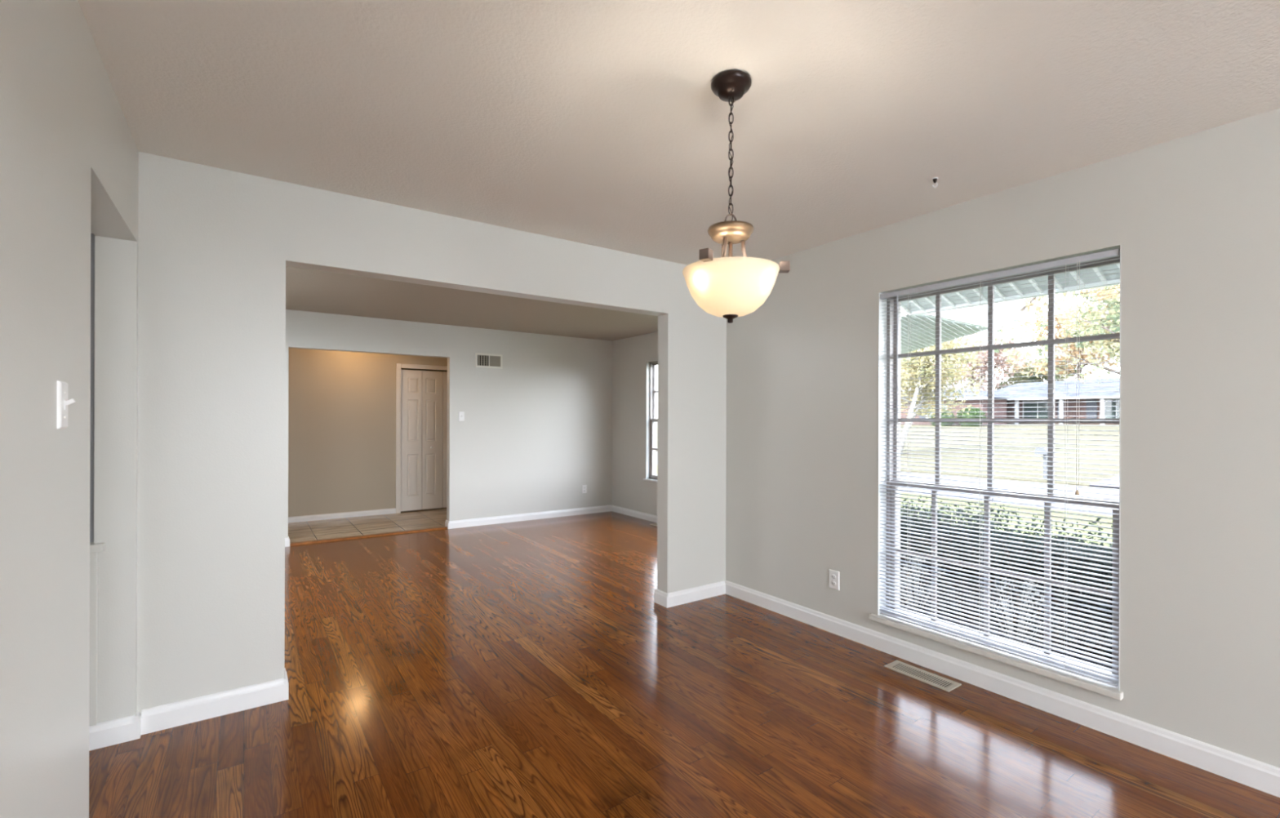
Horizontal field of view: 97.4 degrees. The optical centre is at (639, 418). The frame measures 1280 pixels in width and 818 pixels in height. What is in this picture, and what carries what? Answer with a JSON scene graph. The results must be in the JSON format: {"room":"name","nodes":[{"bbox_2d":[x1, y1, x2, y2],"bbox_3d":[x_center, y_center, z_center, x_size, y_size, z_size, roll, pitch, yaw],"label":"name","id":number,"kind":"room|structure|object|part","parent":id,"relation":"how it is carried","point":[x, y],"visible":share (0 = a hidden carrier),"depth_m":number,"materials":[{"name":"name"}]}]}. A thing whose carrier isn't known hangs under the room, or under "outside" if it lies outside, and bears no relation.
{"room":"empty dining room","nodes":[
{"label":"empty dining room","id":0,"kind":"room"},
{"bbox_2d":[0,0,138,817],"bbox_3d":[-0.185,0.109,-0.487,0.127,2.440,6.856,0,0,-35],"label":"wall","id":1,"kind":"structure","parent":0,"point":[69,153],"depth_m":1.36,"materials":[{"name":"grey paint"}]},
{"bbox_2d":[56,380,75,429],"bbox_3d":[-1.403,-0.033,1.380,0.026,0.116,0.072,0,0,-35],"label":"light switch","id":2,"kind":"object","parent":1,"relation":"attached to","point":[63,402],"visible":1,"depth_m":1.36,"materials":[{"name":"white plastic"}]},
{"bbox_3d":[-1.411,-0.033,1.375,0.007,0.116,0.072,0,0,-35],"label":"plate","id":3,"kind":"part","parent":2,"relation":"part of","materials":[{"name":"white plastic"}]},
{"bbox_2d":[88,711,141,750],"bbox_3d":[-0.268,1.281,-0.469,0.268,0.096,6.736,0,0,-35],"label":"baseboard","id":4,"kind":"structure","parent":1,"relation":"attached to","point":[104,734],"depth_m":2.28,"materials":[{"name":"white paint"}]},
{"bbox_2d":[89,233,94,542],"bbox_3d":[-2.289,-0.107,2.298,0.114,1.280,0.122,0,0,-35],"label":"wall niche","id":5,"kind":"object","parent":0,"point":[92,236],"depth_m":2.27,"materials":[{"name":"grey paint"}]},
{"bbox_2d":[288,347,447,516],"bbox_3d":[-3.855,0.098,7.881,4.650,2.440,0.670,0,0,-35],"label":"wall","id":6,"kind":"structure","parent":0,"point":[342,404],"depth_m":7.42,"materials":[{"name":"beige paint"}]},
{"bbox_2d":[288,507,395,522],"bbox_3d":[-3.662,1.281,7.600,4.650,0.075,0.016,0,0,-35],"label":"baseboard","id":7,"kind":"structure","parent":6,"relation":"attached to","point":[386,511],"depth_m":7.40,"materials":[{"name":"white paint"}]},
{"bbox_2d":[395,363,447,513],"bbox_3d":[-2.856,0.280,8.163,1.283,2.082,0.018,0,0,-35],"label":"trim","id":8,"kind":"structure","parent":6,"relation":"attached to","point":[398,366],"depth_m":7.81,"materials":[{"name":"white paint"}]},
{"bbox_2d":[400,369,447,511],"bbox_3d":[-2.868,0.311,8.181,1.154,1.980,0.066,0,0,-35],"label":"door","id":9,"kind":"structure","parent":6,"relation":"in","point":[424,393],"depth_m":8.03,"materials":[{"name":"white paint"}]},
{"bbox_3d":[-3.212,0.799,7.949,0.143,0.590,0.010,0,0,-35],"label":"raised panel","id":10,"kind":"part","parent":9,"relation":"part of","materials":[{"name":"white paint"}]},
{"bbox_3d":[-3.210,0.029,7.949,0.143,0.590,0.010,0,0,-35],"label":"raised panel","id":11,"kind":"part","parent":9,"relation":"part of","materials":[{"name":"white paint"}]},
{"bbox_3d":[-3.208,-0.467,7.949,0.143,0.223,0.010,0,0,-35],"label":"raised panel","id":12,"kind":"part","parent":9,"relation":"part of","materials":[{"name":"white paint"}]},
{"bbox_3d":[-3.010,0.030,8.090,0.144,0.590,0.010,0,0,-35],"label":"raised panel","id":13,"kind":"part","parent":9,"relation":"part of","materials":[{"name":"white paint"}]},
{"bbox_3d":[-3.012,0.800,8.090,0.144,0.590,0.010,0,0,-35],"label":"raised panel","id":14,"kind":"part","parent":9,"relation":"part of","materials":[{"name":"white paint"}]},
{"bbox_3d":[-3.008,-0.466,8.090,0.144,0.223,0.010,0,0,-35],"label":"raised panel","id":15,"kind":"part","parent":9,"relation":"part of","materials":[{"name":"white paint"}]},
{"bbox_2d":[136,151,726,715],"bbox_3d":[-0.761,0.107,3.372,3.850,2.440,0.122,0,0,-35],"label":"wall partition","id":16,"kind":"structure","parent":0,"point":[215,246],"depth_m":2.59,"materials":[{"name":"grey paint"}]},
{"bbox_2d":[141,580,725,734],"bbox_3d":[-0.283,1.279,3.710,4.787,0.100,0.154,0,0,-35],"label":"baseboard","id":17,"kind":"structure","parent":16,"relation":"attached to","point":[162,717],"depth_m":2.53,"materials":[{"name":"white paint"}]},
{"bbox_2d":[284,309,612,537],"bbox_3d":[-2.486,0.102,6.662,5.490,2.440,0.099,0,0,-35],"label":"wall","id":18,"kind":"structure","parent":0,"point":[535,429],"depth_m":7.19,"materials":[{"name":"grey paint"}]},
{"bbox_2d":[289,526,447,545],"bbox_3d":[-2.995,1.310,6.322,1.609,0.020,0.095,0,0,-35],"label":"trim","id":19,"kind":"structure","parent":18,"relation":"attached to","point":[439,527],"depth_m":6.25,"materials":[{"name":"brown wood"}]},
{"bbox_2d":[284,504,611,546],"bbox_3d":[-2.401,1.277,6.724,4.787,0.090,0.131,0,0,-35],"label":"baseboard","id":20,"kind":"structure","parent":18,"relation":"attached to","point":[555,513],"depth_m":7.26,"materials":[{"name":"white paint"}]},
{"bbox_2d":[457,411,464,421],"bbox_3d":[-2.160,-0.023,6.813,0.074,0.116,0.027,0,0,-35],"label":"light switch","id":21,"kind":"object","parent":18,"relation":"attached to","point":[460,414],"visible":1,"depth_m":6.81,"materials":[{"name":"white plastic"}]},
{"bbox_2d":[475,352,502,368],"bbox_3d":[-1.883,-0.717,7.016,0.344,0.178,0.012,0,0,-35],"label":"air vent","id":22,"kind":"object","parent":18,"relation":"in","point":[482,360],"visible":1,"depth_m":7.01,"materials":[{"name":"white metal"}]},
{"bbox_2d":[582,484,586,493],"bbox_3d":[-0.769,0.981,7.803,0.074,0.116,0.010,0,0,-35],"label":"wall outlet","id":23,"kind":"object","parent":18,"relation":"attached to","point":[584,486],"visible":1,"depth_m":7.80,"materials":[{"name":"white plastic"}]},
{"bbox_2d":[612,331,657,515],"bbox_3d":[0.288,0.311,6.280,1.212,2.840,3.915,0,0,-35],"label":"wall","id":24,"kind":"structure","parent":0,"point":[630,355],"depth_m":7.68,"materials":[{"name":"grey paint"}]},
{"bbox_2d":[611,505,657,522],"bbox_3d":[0.620,1.289,6.602,0.016,0.085,3.574,0,0,-35],"label":"baseboard","id":25,"kind":"structure","parent":24,"relation":"attached to","point":[637,514],"depth_m":7.57,"materials":[{"name":"white paint"}]},
{"bbox_2d":[645,361,649,478],"bbox_3d":[0.848,0.026,6.336,0.049,1.533,2.595,0,0,-35],"label":"trim","id":26,"kind":"structure","parent":24,"relation":"attached to","point":[647,362],"depth_m":7.39,"materials":[{"name":"white wood"}]},
{"bbox_2d":[643,478,657,482],"bbox_3d":[0.854,0.805,6.342,0.127,0.025,2.655,0,0,-35],"label":"window sill","id":27,"kind":"structure","parent":24,"relation":"in","point":[644,479],"depth_m":7.26,"materials":[{"name":"white paint"}]},
{"bbox_2d":[648,360,657,479],"bbox_3d":[0.905,0.026,6.376,0.090,1.533,2.595,0,0,-35],"label":"window","id":28,"kind":"structure","parent":24,"relation":"in","point":[652,448],"depth_m":7.40,"materials":[{"name":"metal"}]},
{"bbox_3d":[0.887,0.391,6.364,0.026,0.767,2.559,0,0,-35],"label":"sash","id":29,"kind":"part","parent":28,"relation":"part of","materials":[{"name":"glass"}]},
{"bbox_3d":[0.920,-0.339,6.386,0.024,0.766,2.559,0,0,-35],"label":"sash","id":30,"kind":"part","parent":28,"relation":"part of","materials":[{"name":"metal"}]},
{"bbox_2d":[901,304,1036,354],"bbox_3d":[2.673,-0.817,5.377,2.151,0.410,1.170,0,0,-35],"label":"soffit","id":31,"kind":"structure","parent":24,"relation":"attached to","point":[981,326],"depth_m":4.96,"materials":[{"name":"grey"}]},
{"bbox_3d":[2.314,-0.733,5.173,1.330,0.240,1.090,0,0,-35],"label":"soffit panel","id":32,"kind":"part","parent":31,"relation":"part of","materials":[{"name":"grey"}]},
{"bbox_2d":[77,0,1279,341],"bbox_3d":[0.703,-1.168,2.423,5.150,0.120,10.601,0,0,-35],"label":"ceiling","id":33,"kind":"structure","parent":0,"point":[601,123],"depth_m":1.99,"materials":[{"name":"white paint"}]},
{"bbox_2d":[682,70,790,323],"bbox_3d":[0.305,-0.711,1.869,0.340,0.796,0.348,0,0,-18],"label":"pendant light","id":34,"kind":"object","parent":33,"relation":"hanging from","point":[731,287],"visible":1,"depth_m":1.78,"materials":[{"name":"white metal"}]},
{"bbox_3d":[0.240,-0.533,1.766,0.014,0.098,0.139,0,0,35],"label":"arm","id":35,"kind":"part","parent":34,"relation":"part of","materials":[{"name":"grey metal"}]},
{"bbox_3d":[0.298,-0.454,1.851,0.013,0.250,0.013,0,0,-35],"label":"rod","id":36,"kind":"part","parent":34,"relation":"part of","materials":[{"name":"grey metal"}]},
{"bbox_3d":[0.298,-0.412,1.851,0.316,0.150,0.316,0,0,-35],"label":"lamp shade","id":37,"kind":"part","parent":34,"relation":"part of","materials":[{"name":"white glass"}]},
{"bbox_3d":[0.299,-0.868,1.850,0.014,0.396,0.014,0,0,-43],"label":"chain","id":38,"kind":"part","parent":34,"relation":"part of","materials":[{"name":"brown metal"}]},
{"bbox_3d":[0.298,-0.608,1.851,0.151,0.045,0.151,0,0,-35],"label":"ceiling plate","id":39,"kind":"part","parent":34,"relation":"part of","materials":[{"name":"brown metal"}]},
{"bbox_3d":[0.400,-0.532,1.844,0.139,0.098,0.014,0,0,3],"label":"arm","id":40,"kind":"part","parent":34,"relation":"part of","materials":[{"name":"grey metal"}]},
{"bbox_2d":[932,177,937,187],"bbox_3d":[1.360,-1.084,2.592,0.026,0.043,0.026,0,0,-35],"label":"ceiling hook","id":41,"kind":"object","parent":33,"relation":"attached to","point":[935,180],"visible":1,"depth_m":2.59,"materials":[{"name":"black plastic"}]},
{"bbox_2d":[88,507,1279,817],"bbox_3d":[-0.053,1.388,3.192,5.490,0.124,12.720,0,0,-35],"label":"floor","id":42,"kind":"structure","parent":0,"point":[529,668],"depth_m":2.47,"materials":[{"name":"brown wood"}]},
{"bbox_2d":[884,659,961,691],"bbox_3d":[1.460,1.331,2.919,0.128,0.006,0.342,0,0,-35],"label":"floor vent","id":43,"kind":"object","parent":42,"relation":"in","point":[926,677],"visible":1,"depth_m":2.91,"materials":[{"name":"beige metal"}]},
{"bbox_2d":[725,107,1279,767],"bbox_3d":[2.723,0.319,1.556,0.234,2.840,6.856,0,0,-35],"label":"wall","id":44,"kind":"structure","parent":0,"point":[1194,219],"depth_m":2.30,"materials":[{"name":"grey paint"}]},
{"bbox_2d":[829,568,839,590],"bbox_3d":[1.207,1.004,3.499,0.010,0.116,0.074,0,0,-35],"label":"wall outlet","id":45,"kind":"object","parent":44,"relation":"attached to","point":[833,575],"visible":1,"depth_m":3.49,"materials":[{"name":"white plastic"}]},
{"bbox_2d":[868,613,1123,700],"bbox_3d":[1.709,1.156,2.835,0.114,0.029,1.152,0,0,-35],"label":"window sill","id":46,"kind":"structure","parent":44,"relation":"attached to","point":[1095,686],"depth_m":2.69,"materials":[{"name":"white paint"}]},
{"bbox_2d":[877,244,1120,690],"bbox_3d":[1.731,0.206,2.833,0.084,1.870,1.102,0,0,-35],"label":"trim","id":47,"kind":"structure","parent":44,"relation":"attached to","point":[882,424],"depth_m":3.27,"materials":[{"name":"white wood"}]},
{"bbox_2d":[724,580,1279,797],"bbox_3d":[2.583,1.289,1.533,0.016,0.098,6.736,0,0,-35],"label":"baseboard","id":48,"kind":"structure","parent":44,"relation":"attached to","point":[1258,775],"depth_m":2.55,"materials":[{"name":"white paint"}]},
{"bbox_2d":[885,256,1119,679],"bbox_3d":[1.800,0.216,2.882,0.090,1.889,1.102,0,0,-35],"label":"window","id":49,"kind":"structure","parent":44,"relation":"in","point":[893,353],"depth_m":2.89,"materials":[{"name":"metal"}]},
{"bbox_2d":[879,248,1119,686],"bbox_3d":[1.705,0.207,2.816,0.043,1.848,1.088,0,0,-35],"label":"window blind","id":50,"kind":"object","parent":49,"relation":"attached to","point":[1106,679],"visible":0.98,"depth_m":2.71,"materials":[{"name":"grey plastic"}]},
{"bbox_3d":[1.495,0.212,3.129,0.028,1.815,0.005,0,0,-35],"label":"ladder cord","id":51,"kind":"part","parent":50,"relation":"part of","materials":[{"name":"white fabric"}]},
{"bbox_3d":[1.710,0.213,2.823,0.028,1.815,0.005,0,0,-35],"label":"ladder cord","id":52,"kind":"part","parent":50,"relation":"part of","materials":[{"name":"white fabric"}]},
{"bbox_3d":[1.708,1.127,2.820,0.024,0.010,1.082,0,0,-35],"label":"rail","id":53,"kind":"part","parent":50,"relation":"part of","materials":[{"name":"grey plastic"}]},
{"bbox_3d":[1.714,-0.703,2.820,0.026,0.028,1.088,0,0,-35],"label":"head rail","id":54,"kind":"part","parent":50,"relation":"part of","materials":[{"name":"grey"}]},
{"bbox_3d":[1.915,0.213,2.530,0.028,1.815,0.005,0,0,-35],"label":"ladder cord","id":55,"kind":"part","parent":50,"relation":"part of","materials":[{"name":"white fabric"}]},
{"bbox_3d":[1.929,-0.189,2.477,0.002,1.010,0.011,0,0,-35],"label":"pull cord","id":56,"kind":"part","parent":50,"relation":"part of","materials":[{"name":"white fabric"}]},
{"bbox_3d":[1.782,0.752,2.870,0.026,0.780,1.066,0,0,-35],"label":"sash","id":57,"kind":"part","parent":49,"relation":"part of","materials":[{"name":"metal"}]},
{"bbox_3d":[1.815,-0.156,2.892,0.024,1.109,1.066,0,0,-35],"label":"sash","id":58,"kind":"part","parent":49,"relation":"part of","materials":[{"name":"glass"}]},
{"bbox_3d":[-2.715,0.101,0.476,2.905,2.440,2.500,0,0,-35],"label":"wall","id":59,"kind":"structure","parent":0,"visible":0},
{"bbox_2d":[88,552,97,726],"bbox_3d":[-2.596,0.879,1.967,1.016,0.695,0.012,0,0,-35],"label":"trim","id":60,"kind":"structure","parent":59,"relation":"attached to","point":[93,557],"depth_m":2.25,"materials":[{"name":"grey paint"}]},
{"bbox_2d":[89,542,105,553],"bbox_3d":[-2.604,0.515,1.999,1.039,0.032,0.138,0,0,-35],"label":"trim","id":61,"kind":"structure","parent":59,"relation":"attached to","point":[94,547],"depth_m":2.23,"materials":[{"name":"grey paint"}]},
{"label":"outside","id":62,"kind":"structure","parent":0,"visible":0},
{"bbox_2d":[655,421,1119,488],"bbox_3d":[94.970,0.049,91.142,219.800,4.830,180.000,0,0,-35],"label":"lawn","id":63,"kind":"structure","parent":62,"point":[929,428],"depth_m":26.95,"materials":[{"name":"green plant"}]},
{"bbox_2d":[900,336,983,454],"bbox_3d":[13.388,-1.883,26.768,5.757,7.338,5.715,0,0,-19],"label":"birch tree","id":64,"kind":"object","parent":63,"relation":"on","point":[922,366],"visible":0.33,"depth_m":26.15,"materials":[{"name":"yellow plant"}]},
{"bbox_2d":[930,408,955,426],"bbox_3d":[29.267,0.082,54.422,1.931,2.027,2.418,0,0,-35],"label":"bush","id":65,"kind":"object","parent":63,"relation":"on","point":[944,412],"visible":0.33,"depth_m":53.71,"materials":[{"name":"green plant"}]},
{"bbox_2d":[900,337,987,432],"bbox_3d":[14.039,-1.176,27.454,5.668,5.857,5.876,0,0,-35],"label":"birch tree","id":66,"kind":"object","parent":63,"relation":"on","point":[904,383],"visible":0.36,"depth_m":26.82,"materials":[{"name":"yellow plant"}]},
{"bbox_2d":[900,388,1013,425],"bbox_3d":[30.220,-0.898,60.327,6.200,4.250,16.000,0,0,-35],"label":"brick house wing","id":67,"kind":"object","parent":63,"relation":"on","point":[997,397],"visible":0.02,"depth_m":55.08},
{"bbox_3d":[29.803,-0.700,56.613,0.030,1.170,1.900,0,0,-35],"label":"pane","id":68,"kind":"part","parent":67,"relation":"part of","materials":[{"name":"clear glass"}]},
{"bbox_2d":[956,406,986,426],"bbox_3d":[30.768,-0.143,52.289,1.928,2.086,2.615,0,0,-35],"label":"bush","id":69,"kind":"object","parent":63,"relation":"on","point":[966,409],"visible":0.47,"depth_m":51.73,"materials":[{"name":"green plant"}]},
{"bbox_2d":[928,330,1040,391],"bbox_3d":[47.701,-6.725,79.155,14.078,13.635,13.544,0,0,-35],"label":"maple tree","id":70,"kind":"object","parent":63,"relation":"on","point":[1000,359],"visible":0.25,"depth_m":77.41,"materials":[{"name":"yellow plant"}]},
{"bbox_2d":[1034,446,1047,478],"bbox_3d":[12.794,1.441,17.836,0.450,1.060,0.320,0,0,-35],"label":"mailbox","id":71,"kind":"object","parent":63,"relation":"on","point":[1045,454],"visible":0.57,"depth_m":17.77,"materials":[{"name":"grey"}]},
{"bbox_3d":[12.836,1.551,17.811,0.090,0.840,0.090,0,0,-35],"label":"post","id":72,"kind":"part","parent":71,"relation":"part of","materials":[{"name":"grey"}]},
{"bbox_2d":[994,358,1091,390],"bbox_3d":[56.670,-4.430,79.676,12.524,8.691,11.619,0,0,-35],"label":"maple tree","id":73,"kind":"object","parent":63,"relation":"on","point":[1034,379],"visible":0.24,"depth_m":78.22,"materials":[{"name":"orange plant"}]},
{"bbox_2d":[994,377,1119,424],"bbox_3d":[46.096,-1.523,54.062,12.420,4.900,22.700,0,0,-35],"label":"brick house","id":74,"kind":"structure","parent":63,"relation":"on","point":[1027,406],"depth_m":54.20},
{"bbox_3d":[37.578,-0.635,56.086,0.270,2.470,0.280,0,0,-35],"label":"porch post","id":75,"kind":"part","parent":74,"relation":"part of","materials":[{"name":"grey"}]},
{"bbox_3d":[39.557,-0.794,55.948,0.030,1.720,2.400,0,0,-35],"label":"pane","id":76,"kind":"part","parent":74,"relation":"part of","materials":[{"name":"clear glass"}]},
{"bbox_2d":[1057,400,1059,417],"bbox_3d":[40.670,-0.815,54.408,0.100,1.850,0.500,0,0,-35],"label":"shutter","id":77,"kind":"object","parent":74,"relation":"hanging from","point":[1057,400],"depth_m":54.50,"materials":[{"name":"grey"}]},
{"bbox_3d":[39.733,-0.628,53.017,0.270,2.470,0.280,0,0,-35],"label":"porch post","id":78,"kind":"part","parent":74,"relation":"part of","materials":[{"name":"grey"}]},
{"bbox_2d":[1085,400,1097,417],"bbox_3d":[42.078,-0.810,52.403,0.100,1.850,0.800,0,0,-35],"label":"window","id":79,"kind":"structure","parent":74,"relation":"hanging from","point":[1087,404],"depth_m":52.35,"materials":[{"name":"grey"}]},
{"bbox_3d":[41.527,-0.622,50.464,0.270,2.470,0.280,0,0,-35],"label":"porch post","id":80,"kind":"part","parent":74,"relation":"part of","materials":[{"name":"grey wood"}]},
{"bbox_3d":[43.437,-0.781,50.425,0.030,1.820,3.300,0,0,-35],"label":"pane","id":81,"kind":"part","parent":74,"relation":"part of","materials":[{"name":"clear glass"}]},
{"bbox_2d":[994,284,1119,387],"bbox_3d":[15.054,-2.203,16.872,8.252,8.261,7.180,0,0,-35],"label":"oak tree","id":82,"kind":"object","parent":63,"relation":"on","point":[1113,316],"visible":0.13,"depth_m":17.15,"materials":[{"name":"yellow plant"}]},
{"bbox_2d":[1005,301,1119,380],"bbox_3d":[54.577,-7.380,69.652,14.707,14.879,14.092,0,0,-35],"label":"maple tree","id":83,"kind":"object","parent":63,"relation":"on","point":[1070,347],"visible":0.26,"depth_m":69.42,"materials":[{"name":"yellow plant"}]},
{"bbox_2d":[1056,284,1119,360],"bbox_3d":[36.262,-6.235,38.681,11.052,14.296,11.033,0,0,-11],"label":"oak tree","id":84,"kind":"object","parent":63,"relation":"on","point":[1095,313],"visible":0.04,"depth_m":40.76,"materials":[{"name":"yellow plant"}]},
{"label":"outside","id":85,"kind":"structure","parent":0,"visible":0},
{"bbox_2d":[655,463,1112,546],"bbox_3d":[-3.359,1.924,22.085,8.700,0.490,180.000,0,0,-35],"label":"lawn","id":86,"kind":"structure","parent":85,"point":[1086,517],"depth_m":11.09,"materials":[{"name":"green plant"}]},
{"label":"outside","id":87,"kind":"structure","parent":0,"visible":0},
{"bbox_2d":[655,451,1119,515],"bbox_3d":[2.614,2.103,26.281,5.900,0.250,180.000,0,0,-35],"label":"street","id":88,"kind":"structure","parent":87,"point":[1085,489],"depth_m":15.61,"materials":[{"name":"grey asphalt"}]},
{"bbox_2d":[977,284,1119,343],"bbox_3d":[11.369,-0.948,11.468,1.200,5.910,8.101,0,0,-35],"label":"tree","id":89,"kind":"object","parent":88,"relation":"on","point":[1101,292],"visible":0.14,"depth_m":13.38,"materials":[{"name":"green plant"}]},
{"bbox_3d":[0.666,-1.603,-0.385,7.840,1.330,6.110,0,0,-35],"label":"roof","id":90,"kind":"structure","parent":0,"visible":0},
{"bbox_2d":[901,263,1119,315],"bbox_3d":[3.254,-0.977,1.887,1.020,0.364,5.369,0,0,-35],"label":"soffit","id":91,"kind":"structure","parent":90,"relation":"attached to","point":[1108,277],"depth_m":3.67,"materials":[{"name":"grey"}]},
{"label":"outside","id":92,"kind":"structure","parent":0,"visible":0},
{"bbox_2d":[1088,475,1119,488],"bbox_3d":[24.115,1.522,22.378,24.800,1.170,2.900,0,0,-35],"label":"driveway","id":93,"kind":"structure","parent":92,"point":[1117,477],"depth_m":16.56,"materials":[{"name":"concrete"}]},
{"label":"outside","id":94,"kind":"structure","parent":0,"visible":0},
{"bbox_2d":[900,602,1111,668],"bbox_3d":[-7.900,1.775,18.895,2.400,0.280,180.000,0,0,-35],"label":"planting bed","id":95,"kind":"object","parent":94,"point":[1031,644],"depth_m":4.27,"materials":[{"name":"brown soil"}]},
{"bbox_2d":[900,555,945,613],"bbox_3d":[2.272,1.401,4.658,0.393,0.559,0.435,0,0,-35],"label":"dry shrub","id":96,"kind":"object","parent":95,"relation":"on","point":[916,557],"visible":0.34,"depth_m":4.65,"materials":[{"name":"plant"}]},
{"bbox_2d":[900,494,1112,662],"bbox_3d":[3.035,1.198,4.541,0.960,1.009,5.299,0,0,-35],"label":"hedge","id":97,"kind":"object","parent":95,"relation":"on","point":[904,500],"visible":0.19,"depth_m":4.35,"materials":[{"name":"green plant"}]},
{"bbox_2d":[982,577,1060,643],"bbox_3d":[2.684,1.391,3.998,0.391,0.580,0.415,0,0,-35],"label":"dry shrub","id":98,"kind":"object","parent":95,"relation":"on","point":[1030,582],"visible":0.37,"depth_m":3.99,"materials":[{"name":"plant"}]}
]}

